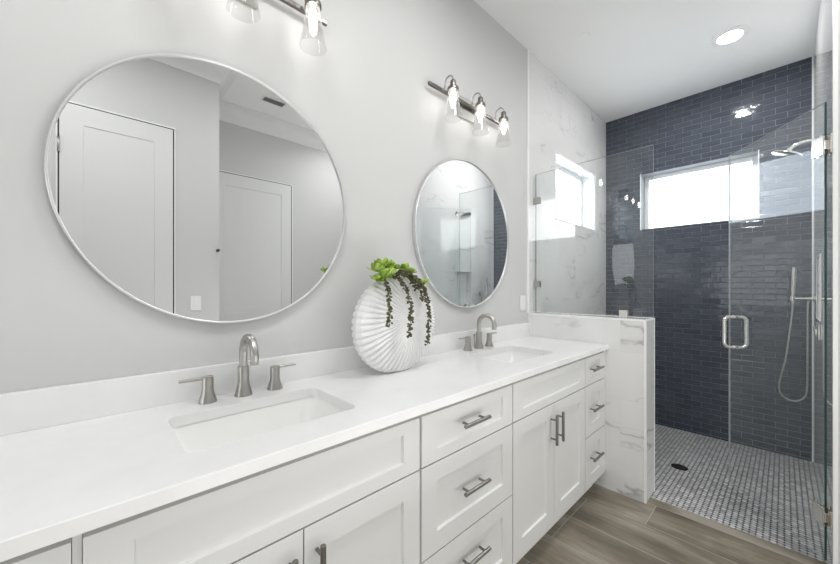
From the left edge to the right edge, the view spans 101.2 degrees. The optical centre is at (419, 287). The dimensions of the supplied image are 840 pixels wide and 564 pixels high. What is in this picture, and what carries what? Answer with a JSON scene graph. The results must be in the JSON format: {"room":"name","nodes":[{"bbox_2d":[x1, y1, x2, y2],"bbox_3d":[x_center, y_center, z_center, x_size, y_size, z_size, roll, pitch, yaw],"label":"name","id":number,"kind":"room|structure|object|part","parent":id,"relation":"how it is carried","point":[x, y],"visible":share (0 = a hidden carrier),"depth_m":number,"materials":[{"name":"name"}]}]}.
{"room":"bathroom","nodes":[
{"label":"bathroom","id":0,"kind":"room"},
{"bbox_2d":[0,0,605,393],"bbox_3d":[-1.241,-0.203,0.851,9.370,3.290,0.200,0,0,-43],"label":"wall","id":1,"kind":"structure","parent":0,"point":[367,94],"depth_m":1.53,"materials":[{"name":"grey paint"}]},
{"bbox_2d":[44,53,345,322],"bbox_3d":[-0.672,-0.332,1.236,0.914,0.914,0.023,0,0,-43],"label":"mirror","id":2,"kind":"object","parent":1,"relation":"attached to","point":[196,189],"visible":1,"depth_m":1.16,"materials":[{"name":"silver metal"}]},
{"bbox_2d":[239,0,259,15],"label":"vanity light","id":3,"kind":"object","parent":1,"relation":"attached to","point":[252,3],"depth_m":1.28,"materials":[{"name":"glass"}]},
{"bbox_2d":[0,322,529,435],"bbox_3d":[-0.264,0.321,1.625,3.054,0.103,0.020,0,0,-43],"label":"backsplash","id":4,"kind":"structure","parent":1,"relation":"attached to","point":[25,410],"depth_m":1.09,"materials":[{"name":"white stone"}]},
{"bbox_2d":[279,0,326,47],"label":"vanity light","id":5,"kind":"object","parent":1,"relation":"attached to","point":[310,9],"depth_m":1.34,"materials":[{"name":"silver metal"}]},
{"bbox_3d":[-0.415,-1.048,1.338,0.031,0.072,0.031,0,0,-43],"label":"bulb","id":6,"kind":"part","parent":5,"relation":"part of","materials":[{"name":"white glass"}]},
{"bbox_2d":[305,0,321,12],"bbox_3d":[-0.415,-1.117,1.338,0.063,0.060,0.063,0,0,-43],"label":"socket","id":7,"kind":"object","parent":5,"relation":"attached to","point":[316,5],"depth_m":1.33,"materials":[{"name":"silver metal"}]},
{"bbox_2d":[412,159,508,307],"bbox_3d":[0.299,-0.332,2.157,0.914,0.914,0.023,0,0,-43],"label":"mirror","id":8,"kind":"object","parent":1,"relation":"attached to","point":[460,227],"visible":1,"depth_m":2.10,"materials":[{"name":"silver metal"}]},
{"bbox_2d":[428,75,511,142],"bbox_3d":[0.342,-1.059,2.099,0.710,0.254,0.166,0,0,-43],"label":"vanity light","id":9,"kind":"object","parent":1,"relation":"attached to","point":[467,109],"visible":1,"depth_m":2.10,"materials":[{"name":"silver metal"}]},
{"bbox_3d":[0.156,-1.153,1.933,0.009,0.065,0.086,0,0,-43],"label":"arm","id":10,"kind":"part","parent":9,"relation":"part of","materials":[{"name":"silver metal"}]},
{"bbox_3d":[0.182,-1.048,1.905,0.031,0.072,0.031,0,0,-43],"label":"bulb","id":11,"kind":"part","parent":9,"relation":"part of","materials":[{"name":"white glass"}]},
{"bbox_2d":[447,79,458,92],"bbox_3d":[0.182,-1.117,1.905,0.063,0.060,0.063,0,0,-43],"label":"socket","id":12,"kind":"object","parent":9,"relation":"attached to","point":[452,88],"depth_m":1.89,"materials":[{"name":"silver metal"}]},
{"bbox_3d":[0.364,-1.048,2.077,0.031,0.072,0.031,0,0,-43],"label":"bulb","id":13,"kind":"part","parent":9,"relation":"part of","materials":[{"name":"white glass"}]},
{"bbox_2d":[475,96,485,108],"bbox_3d":[0.364,-1.117,2.077,0.063,0.060,0.063,0,0,-43],"label":"socket","id":14,"kind":"object","parent":9,"relation":"attached to","point":[480,104],"depth_m":2.06,"materials":[{"name":"silver metal"}]},
{"bbox_3d":[0.519,-1.153,2.277,0.009,0.065,0.086,0,0,-43],"label":"arm","id":15,"kind":"part","parent":9,"relation":"part of","materials":[{"name":"silver metal"}]},
{"bbox_3d":[0.545,-1.048,2.249,0.031,0.072,0.031,0,0,-43],"label":"bulb","id":16,"kind":"part","parent":9,"relation":"part of","materials":[{"name":"white glass"}]},
{"bbox_2d":[499,111,508,122],"bbox_3d":[0.545,-1.117,2.249,0.063,0.060,0.063,0,0,-43],"label":"socket","id":17,"kind":"object","parent":9,"relation":"attached to","point":[503,119],"depth_m":2.23,"materials":[{"name":"silver metal"}]},
{"bbox_2d":[520,295,524,310],"bbox_3d":[0.784,0.117,2.625,0.073,0.116,0.010,0,0,-43],"label":"wall outlet","id":18,"kind":"object","parent":1,"relation":"attached to","point":[522,297],"visible":1,"depth_m":2.62,"materials":[{"name":"white plastic"}]},
{"bbox_2d":[527,49,528,312],"bbox_3d":[0.838,-0.827,2.678,0.016,2.044,0.014,0,0,-43],"label":"trim","id":19,"kind":"structure","parent":1,"relation":"attached to","point":[527,49],"depth_m":2.67,"materials":[{"name":"white"}]},
{"bbox_2d":[556,165,581,225],"bbox_3d":[1.409,-0.896,3.446,0.907,0.575,0.060,0,0,-43],"label":"window","id":20,"kind":"structure","parent":1,"relation":"in","point":[568,184],"depth_m":3.54,"materials":[{"name":"white glass"}]},
{"bbox_2d":[556,152,595,230],"bbox_3d":[1.518,-0.896,3.331,0.923,0.591,0.009,0,0,-43],"label":"trim","id":21,"kind":"structure","parent":1,"relation":"attached to","point":[556,152],"depth_m":3.50,"materials":[{"name":"white"}]},
{"bbox_2d":[474,0,819,122],"bbox_3d":[-0.350,-1.899,-0.234,9.370,0.100,2.800,0,0,-43],"label":"ceiling","id":22,"kind":"structure","parent":0,"point":[637,56],"depth_m":2.60,"materials":[{"name":"white paint"}]},
{"bbox_2d":[711,25,749,46],"bbox_3d":[2.277,-1.843,2.533,0.216,0.010,0.216,0,0,-43],"label":"recessed light","id":23,"kind":"object","parent":22,"relation":"in","point":[732,35],"visible":1,"depth_m":2.52,"materials":[{"name":"white plastic"}]},
{"bbox_2d":[517,424,831,563],"bbox_3d":[-0.350,1.401,-0.234,9.170,0.160,2.600,0,0,-43],"label":"floor","id":24,"kind":"structure","parent":0,"point":[786,487],"depth_m":2.00,"materials":[{"name":"grey tile"}]},
{"bbox_2d":[0,534,81,563],"bbox_3d":[-0.943,0.863,0.571,0.556,0.918,0.593,0,0,-43],"label":"vanity cabinet","id":25,"kind":"object","parent":24,"relation":"on","point":[60,552],"depth_m":0.56,"materials":[{"name":"white paint"}]},
{"bbox_3d":[-0.582,0.805,0.586,0.012,0.803,0.020,0,0,-43],"label":"filler strip","id":26,"kind":"part","parent":25,"relation":"part of","materials":[{"name":"white wood"}]},
{"bbox_2d":[82,417,419,563],"bbox_3d":[-0.459,0.863,1.029,0.777,0.918,0.593,0,0,-43],"label":"vanity cabinet","id":27,"kind":"object","parent":24,"relation":"on","point":[356,500],"visible":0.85,"depth_m":0.84,"materials":[{"name":"white paint"}]},
{"bbox_3d":[-0.431,0.896,0.715,0.383,0.615,0.020,0,0,-43],"label":"door","id":28,"kind":"part","parent":27,"relation":"part of","materials":[{"name":"white paint"}]},
{"bbox_3d":[-0.295,0.704,0.803,0.014,0.148,0.039,0,0,-43],"label":"handle","id":29,"kind":"part","parent":27,"relation":"part of","materials":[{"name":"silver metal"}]},
{"bbox_3d":[-0.245,0.704,0.851,0.014,0.148,0.039,0,0,-43],"label":"handle","id":30,"kind":"part","parent":27,"relation":"part of","materials":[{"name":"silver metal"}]},
{"bbox_3d":[-0.149,0.896,0.983,0.387,0.615,0.020,0,0,-43],"label":"door","id":31,"kind":"part","parent":27,"relation":"part of","materials":[{"name":"white paint"}]},
{"bbox_2d":[416,384,511,563],"bbox_3d":[0.025,0.863,1.488,0.543,0.918,0.593,0,0,-43],"label":"vanity cabinet","id":32,"kind":"object","parent":24,"relation":"on","point":[465,470],"visible":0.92,"depth_m":1.28,"materials":[{"name":"white paint"}]},
{"bbox_3d":[0.195,0.501,1.309,0.540,0.165,0.020,0,0,-43],"label":"drawer","id":33,"kind":"part","parent":32,"relation":"part of","materials":[{"name":"white paint"}]},
{"bbox_3d":[0.195,1.049,1.309,0.540,0.309,0.020,0,0,-43],"label":"drawer","id":34,"kind":"part","parent":32,"relation":"part of","materials":[{"name":"white paint"}]},
{"bbox_3d":[0.206,0.996,1.278,0.148,0.014,0.039,0,0,-43],"label":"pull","id":35,"kind":"part","parent":32,"relation":"part of","materials":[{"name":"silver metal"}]},
{"bbox_3d":[0.206,0.734,1.278,0.148,0.014,0.039,0,0,-43],"label":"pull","id":36,"kind":"part","parent":32,"relation":"part of","materials":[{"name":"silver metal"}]},
{"bbox_3d":[0.206,0.492,1.278,0.148,0.014,0.039,0,0,-43],"label":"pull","id":37,"kind":"part","parent":32,"relation":"part of","materials":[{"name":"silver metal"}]},
{"bbox_2d":[510,358,584,563],"bbox_3d":[0.510,0.863,1.948,0.785,0.918,0.593,0,0,-43],"label":"vanity cabinet","id":38,"kind":"object","parent":24,"relation":"on","point":[548,423],"visible":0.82,"depth_m":1.71,"materials":[{"name":"white paint"}]},
{"bbox_2d":[0,336,608,561],"bbox_3d":[-0.071,0.388,1.422,3.054,0.030,0.580,0,0,-43],"label":"countertop","id":39,"kind":"structure","parent":38,"relation":"on","point":[58,483],"depth_m":0.84,"materials":[{"name":"white stone"}]},
{"bbox_2d":[179,334,295,404],"bbox_3d":[-0.585,0.264,1.169,0.372,0.218,0.167,0,0,-43],"label":"faucet","id":40,"kind":"object","parent":39,"relation":"on","point":[243,389],"visible":1,"depth_m":1.18,"materials":[{"name":"silver metal"}]},
{"bbox_3d":[-0.718,0.293,1.102,0.086,0.012,0.012,0,0,-43],"label":"lever","id":41,"kind":"part","parent":40,"relation":"part of","materials":[{"name":"silver metal"}]},
{"bbox_3d":[-0.693,0.331,1.126,0.053,0.083,0.053,0,0,-43],"label":"handle","id":42,"kind":"part","parent":40,"relation":"part of","materials":[{"name":"silver metal"}]},
{"bbox_3d":[-0.581,0.264,1.164,0.057,0.218,0.155,0,0,-43],"label":"spout","id":43,"kind":"part","parent":40,"relation":"part of","materials":[{"name":"silver metal"}]},
{"bbox_3d":[-0.536,0.331,1.274,0.053,0.083,0.053,0,0,-43],"label":"handle","id":44,"kind":"part","parent":40,"relation":"part of","materials":[{"name":"silver metal"}]},
{"bbox_3d":[-0.510,0.293,1.298,0.086,0.012,0.012,0,0,-43],"label":"lever","id":45,"kind":"part","parent":40,"relation":"part of","materials":[{"name":"silver metal"}]},
{"bbox_2d":[172,396,345,452],"bbox_3d":[-0.457,0.479,1.029,0.489,0.151,0.335,0,0,-43],"label":"sink","id":46,"kind":"object","parent":39,"relation":"in","point":[215,432],"visible":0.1,"depth_m":1.13,"materials":[{"name":"white ceramic"}]},
{"bbox_2d":[351,276,434,372],"bbox_3d":[-0.107,0.160,1.551,0.447,0.423,0.115,0,0,-43],"label":"vase","id":47,"kind":"object","parent":39,"relation":"on","point":[384,349],"visible":0.86,"depth_m":1.47,"materials":[{"name":"white ceramic"}]},
{"bbox_2d":[366,257,431,345],"bbox_3d":[-0.087,0.065,1.488,0.311,0.388,0.147,0,0,-35],"label":"succulent","id":48,"kind":"object","parent":47,"relation":"in","point":[387,269],"visible":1,"depth_m":1.45,"materials":[{"name":"green plant"}]},
{"bbox_2d":[459,313,496,350],"bbox_3d":[0.393,0.264,2.096,0.372,0.218,0.167,0,0,-43],"label":"faucet","id":49,"kind":"object","parent":39,"relation":"on","point":[478,345],"visible":1,"depth_m":2.11,"materials":[{"name":"silver metal"}]},
{"bbox_3d":[0.285,0.331,2.053,0.053,0.083,0.053,0,0,-43],"label":"handle","id":50,"kind":"part","parent":49,"relation":"part of","materials":[{"name":"silver metal"}]},
{"bbox_3d":[0.397,0.264,2.091,0.057,0.218,0.155,0,0,-43],"label":"spout","id":51,"kind":"part","parent":49,"relation":"part of","materials":[{"name":"silver metal"}]},
{"bbox_3d":[0.442,0.331,2.201,0.053,0.083,0.053,0,0,-43],"label":"handle","id":52,"kind":"part","parent":49,"relation":"part of","materials":[{"name":"silver metal"}]},
{"bbox_2d":[481,351,541,362],"bbox_3d":[0.523,0.479,1.958,0.489,0.151,0.335,0,0,-43],"label":"sink","id":53,"kind":"object","parent":39,"relation":"in","point":[507,356],"visible":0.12,"depth_m":2.15,"materials":[{"name":"white ceramic"}]},
{"bbox_3d":[0.536,0.896,1.632,0.383,0.615,0.020,0,0,-43],"label":"door","id":54,"kind":"part","parent":38,"relation":"part of","materials":[{"name":"white paint"}]},
{"bbox_3d":[0.671,0.708,1.719,0.014,0.148,0.039,0,0,-43],"label":"handle","id":55,"kind":"part","parent":38,"relation":"part of","materials":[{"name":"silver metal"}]},
{"bbox_3d":[0.722,0.708,1.768,0.014,0.148,0.039,0,0,-43],"label":"handle","id":56,"kind":"part","parent":38,"relation":"part of","materials":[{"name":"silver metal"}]},
{"bbox_3d":[0.821,0.896,1.902,0.395,0.615,0.020,0,0,-43],"label":"door","id":57,"kind":"part","parent":38,"relation":"part of","materials":[{"name":"white paint"}]},
{"bbox_2d":[572,351,604,505],"bbox_3d":[0.923,0.863,2.340,0.347,0.918,0.593,0,0,-43],"label":"vanity cabinet","id":58,"kind":"object","parent":24,"relation":"on","point":[594,364],"depth_m":2.14,"materials":[{"name":"white paint"}]},
{"bbox_3d":[1.082,0.501,2.150,0.314,0.165,0.020,0,0,-43],"label":"drawer","id":59,"kind":"part","parent":58,"relation":"part of","materials":[{"name":"white paint"}]},
{"bbox_3d":[1.082,0.741,2.150,0.314,0.304,0.020,0,0,-43],"label":"drawer","id":60,"kind":"part","parent":58,"relation":"part of","materials":[{"name":"white paint"}]},
{"bbox_3d":[1.082,1.050,2.150,0.314,0.306,0.020,0,0,-43],"label":"drawer","id":61,"kind":"part","parent":58,"relation":"part of","materials":[{"name":"white paint"}]},
{"bbox_3d":[1.081,1.030,2.108,0.148,0.014,0.039,0,0,-43],"label":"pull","id":62,"kind":"part","parent":58,"relation":"part of","materials":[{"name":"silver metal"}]},
{"bbox_3d":[1.081,0.734,2.108,0.148,0.014,0.039,0,0,-43],"label":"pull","id":63,"kind":"part","parent":58,"relation":"part of","materials":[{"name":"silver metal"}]},
{"bbox_3d":[1.081,0.492,2.108,0.148,0.014,0.039,0,0,-43],"label":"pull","id":64,"kind":"part","parent":58,"relation":"part of","materials":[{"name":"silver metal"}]},
{"bbox_3d":[1.204,0.805,2.276,0.028,0.803,0.026,0,0,-43],"label":"filler strip","id":65,"kind":"part","parent":58,"relation":"part of","materials":[{"name":"white wood"}]},
{"bbox_2d":[671,463,687,470],"bbox_3d":[1.951,1.347,2.593,0.104,0.009,0.104,0,0,-38],"label":"floor drain","id":66,"kind":"object","parent":24,"relation":"on","point":[674,465],"visible":1,"depth_m":2.59,"materials":[{"name":"grey metal"}]},
{"bbox_2d":[528,0,839,563],"bbox_3d":[1.543,-0.264,2.091,0.207,3.170,1.832,0,0,-43],"label":"wall","id":67,"kind":"structure","parent":0,"point":[623,474],"depth_m":2.20,"materials":[{"name":"white stone"}]},
{"bbox_2d":[528,312,654,503],"bbox_3d":[1.186,0.764,2.468,0.211,1.135,0.793,0,0,-43],"label":"trim","id":68,"kind":"structure","parent":67,"relation":"attached to","point":[650,319],"depth_m":2.11,"materials":[{"name":"white"}]},
{"bbox_2d":[534,144,653,318],"bbox_3d":[1.192,-0.352,2.464,0.032,1.100,0.806,0,0,-43],"label":"glass screen","id":69,"kind":"object","parent":67,"relation":"on","point":[537,200],"visible":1,"depth_m":2.27,"materials":[{"name":"clear glass"}]},
{"bbox_2d":[606,57,811,461],"bbox_3d":[2.681,-0.203,3.377,0.202,3.290,1.532,0,0,-43],"label":"wall","id":70,"kind":"structure","parent":0,"point":[691,262],"depth_m":3.13,"materials":[{"name":"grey tile"}]},
{"bbox_2d":[640,150,758,229],"bbox_3d":[2.619,-0.896,3.300,0.010,0.591,0.893,0,0,-43],"label":"trim","id":71,"kind":"structure","parent":70,"relation":"attached to","point":[758,150],"depth_m":2.98,"materials":[{"name":"white"}]},
{"bbox_2d":[644,155,757,228],"bbox_3d":[2.735,-0.896,3.409,0.060,0.575,0.877,0,0,-43],"label":"window","id":72,"kind":"structure","parent":70,"relation":"in","point":[697,195],"depth_m":3.37,"materials":[{"name":"white glass"}]},
{"bbox_2d":[813,0,831,558],"bbox_3d":[2.615,-0.203,2.176,1.790,3.290,0.120,0,0,-43],"label":"wall","id":73,"kind":"structure","parent":0,"point":[822,54],"depth_m":2.03,"materials":[{"name":"white stone"}]},
{"bbox_2d":[722,102,831,560],"bbox_3d":[2.018,0.209,1.978,0.146,2.201,0.735,0,0,12],"label":"shower door","id":74,"kind":"structure","parent":73,"relation":"attached to","point":[822,146],"depth_m":1.66,"materials":[{"name":"clear glass"}]},
{"bbox_3d":[2.084,0.293,2.280,0.146,0.225,0.025,0,0,12],"label":"pull handle","id":75,"kind":"part","parent":74,"relation":"part of","materials":[{"name":"silver metal"}]},
{"bbox_3d":[1.958,1.099,1.642,0.060,0.090,0.009,0,0,-43],"label":"wall plate","id":76,"kind":"part","parent":74,"relation":"part of","materials":[{"name":"silver metal"}]},
{"bbox_3d":[1.958,-0.683,1.642,0.060,0.090,0.009,0,0,-43],"label":"wall plate","id":77,"kind":"part","parent":74,"relation":"part of","materials":[{"name":"silver metal"}]},
{"bbox_2d":[772,135,820,157],"bbox_3d":[2.474,-0.914,2.274,0.153,0.115,0.220,0,0,-43],"label":"shower","id":78,"kind":"object","parent":73,"relation":"attached to","point":[788,153],"visible":0.84,"depth_m":2.27,"materials":[{"name":"silver metal"}]},
{"bbox_3d":[2.501,-0.938,2.245,0.019,0.046,0.140,0,0,-43],"label":"arm","id":79,"kind":"part","parent":78,"relation":"part of","materials":[{"name":"silver metal"}]},
{"bbox_2d":[778,267,815,401],"bbox_3d":[2.838,0.354,2.603,0.048,1.016,0.191,0,0,-43],"label":"shower","id":80,"kind":"object","parent":73,"relation":"attached to","point":[792,297],"visible":1,"depth_m":2.60,"materials":[{"name":"grey metal"}]},
{"bbox_2d":[812,56,812,461],"bbox_3d":[3.133,-0.229,2.754,0.008,3.237,0.006,0,0,-43],"label":"trim","id":81,"kind":"structure","parent":73,"relation":"attached to","point":[812,56],"depth_m":2.75,"materials":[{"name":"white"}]},
{"bbox_2d":[814,324,819,339],"bbox_3d":[2.584,0.286,2.245,0.096,0.096,0.022,0,0,-43],"label":"shower valve","id":82,"kind":"object","parent":73,"relation":"attached to","point":[816,330],"visible":1,"depth_m":2.23,"materials":[{"name":"grey metal"}]},
{"bbox_3d":[2.588,0.286,2.241,0.096,0.096,0.010,0,0,-43],"label":"plate","id":83,"kind":"part","parent":82,"relation":"part of","materials":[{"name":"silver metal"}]},
{"bbox_2d":[816,254,820,320],"bbox_3d":[2.661,-0.001,2.302,0.326,0.431,0.008,0,0,-43],"label":"trim","id":84,"kind":"structure","parent":73,"relation":"attached to","point":[819,255],"depth_m":2.20,"materials":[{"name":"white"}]},
{"bbox_2d":[832,0,837,563],"bbox_3d":[1.927,-0.264,1.601,0.025,3.168,0.016,0,0,-43],"label":"trim","id":85,"kind":"structure","parent":73,"relation":"attached to","point":[834,2],"depth_m":1.59,"materials":[{"name":"white paint"}]}
]}

